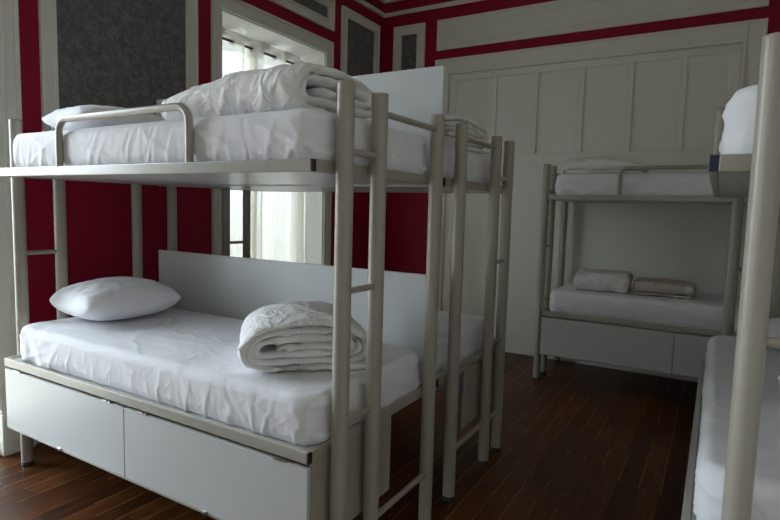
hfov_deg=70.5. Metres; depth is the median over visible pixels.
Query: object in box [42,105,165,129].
pillow
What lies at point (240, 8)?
trim
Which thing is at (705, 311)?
mattress
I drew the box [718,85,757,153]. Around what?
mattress
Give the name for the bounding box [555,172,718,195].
mattress
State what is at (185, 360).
mattress
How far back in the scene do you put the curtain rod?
4.89 m
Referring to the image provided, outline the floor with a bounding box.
[0,352,697,519]
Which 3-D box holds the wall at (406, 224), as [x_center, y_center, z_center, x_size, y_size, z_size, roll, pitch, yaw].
[1.814,-1.009,5.352,5.070,4.000,0.200,5,6,30]
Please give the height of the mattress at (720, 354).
0.183 m
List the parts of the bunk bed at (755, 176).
rail, rail, guard rail, post, rail, post, post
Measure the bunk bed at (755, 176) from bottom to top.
1.849 m
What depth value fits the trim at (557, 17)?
5.22 m
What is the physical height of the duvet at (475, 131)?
0.201 m
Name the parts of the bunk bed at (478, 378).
post, rail, post, post, rail, storage door, post, rail, rail, post, post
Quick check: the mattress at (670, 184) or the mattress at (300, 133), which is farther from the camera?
the mattress at (670, 184)
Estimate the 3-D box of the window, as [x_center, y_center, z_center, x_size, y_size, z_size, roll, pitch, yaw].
[-1.158,-0.524,5.025,0.362,2.940,1.316,5,6,30]
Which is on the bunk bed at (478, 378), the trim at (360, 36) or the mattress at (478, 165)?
the mattress at (478, 165)
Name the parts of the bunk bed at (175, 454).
rail, post, post, storage door, rail, guard rail, post, rail, rail, storage door, panel, panel, post, rail, rail, rail, post, post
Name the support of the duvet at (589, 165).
on the mattress at (670, 184)
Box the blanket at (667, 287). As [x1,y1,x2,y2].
[631,277,696,298]
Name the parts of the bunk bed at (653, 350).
post, post, post, storage door, rail, rail, rail, guard rail, storage door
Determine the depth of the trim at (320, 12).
5.17 m
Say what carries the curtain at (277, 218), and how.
hanging from the curtain rod
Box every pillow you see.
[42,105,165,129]
[50,276,180,320]
[767,317,779,349]
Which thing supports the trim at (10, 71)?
attached to the wall at (98, 214)
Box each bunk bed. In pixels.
[0,65,444,519]
[167,123,514,501]
[533,164,747,380]
[681,32,779,519]
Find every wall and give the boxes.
[18,0,384,323]
[383,0,779,273]
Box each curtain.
[222,34,244,256]
[245,42,303,262]
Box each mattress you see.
[13,108,426,174]
[19,307,420,445]
[436,310,483,373]
[443,145,489,183]
[549,282,739,332]
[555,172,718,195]
[693,335,779,519]
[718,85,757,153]
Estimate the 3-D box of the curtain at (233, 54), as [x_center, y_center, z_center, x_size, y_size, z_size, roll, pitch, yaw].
[-1.433,-0.506,4.744,0.120,2.822,0.483,5,6,30]
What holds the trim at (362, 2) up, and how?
attached to the wall at (98, 214)
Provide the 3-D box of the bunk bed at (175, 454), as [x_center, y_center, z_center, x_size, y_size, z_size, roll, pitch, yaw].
[-0.880,0.126,2.689,2.145,2.090,0.948,5,6,30]
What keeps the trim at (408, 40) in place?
attached to the wall at (406, 224)
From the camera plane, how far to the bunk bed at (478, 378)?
3.07 m
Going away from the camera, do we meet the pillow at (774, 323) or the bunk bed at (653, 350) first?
the pillow at (774, 323)
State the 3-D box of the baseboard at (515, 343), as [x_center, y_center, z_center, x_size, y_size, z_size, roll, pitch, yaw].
[1.771,0.896,5.382,4.510,0.200,0.044,5,6,30]
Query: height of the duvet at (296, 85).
0.198 m
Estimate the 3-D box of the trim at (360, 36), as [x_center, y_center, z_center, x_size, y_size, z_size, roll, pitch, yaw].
[-0.319,-1.723,5.903,0.028,1.710,0.707,5,6,30]
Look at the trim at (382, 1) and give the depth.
6.14 m
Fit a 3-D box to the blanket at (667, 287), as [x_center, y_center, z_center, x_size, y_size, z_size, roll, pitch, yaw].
[2.253,0.220,4.528,0.463,0.122,0.421,5,6,30]
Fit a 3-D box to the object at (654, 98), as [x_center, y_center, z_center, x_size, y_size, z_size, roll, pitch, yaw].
[1.720,-0.521,5.295,2.945,3.035,0.058,5,6,30]
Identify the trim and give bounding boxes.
[0,0,35,456]
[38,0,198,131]
[211,0,333,264]
[268,0,334,30]
[340,5,380,75]
[355,0,482,17]
[379,0,401,3]
[393,22,425,70]
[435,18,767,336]
[436,0,768,50]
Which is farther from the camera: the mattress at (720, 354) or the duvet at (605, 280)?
the duvet at (605, 280)
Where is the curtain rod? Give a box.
[222,37,293,63]
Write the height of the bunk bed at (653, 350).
1.849 m
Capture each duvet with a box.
[161,62,372,122]
[237,301,366,371]
[444,114,488,153]
[565,157,649,173]
[574,268,632,292]
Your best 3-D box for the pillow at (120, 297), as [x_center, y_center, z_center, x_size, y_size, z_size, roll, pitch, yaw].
[-1.516,0.208,3.062,0.442,0.219,0.534,5,6,35]
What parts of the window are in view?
frame, frame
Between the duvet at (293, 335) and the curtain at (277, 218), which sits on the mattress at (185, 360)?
the duvet at (293, 335)
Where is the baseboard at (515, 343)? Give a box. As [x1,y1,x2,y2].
[494,331,698,381]
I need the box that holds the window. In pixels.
[222,9,324,264]
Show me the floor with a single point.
(579, 441)
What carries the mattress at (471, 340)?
on the bunk bed at (478, 378)
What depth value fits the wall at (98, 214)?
3.60 m

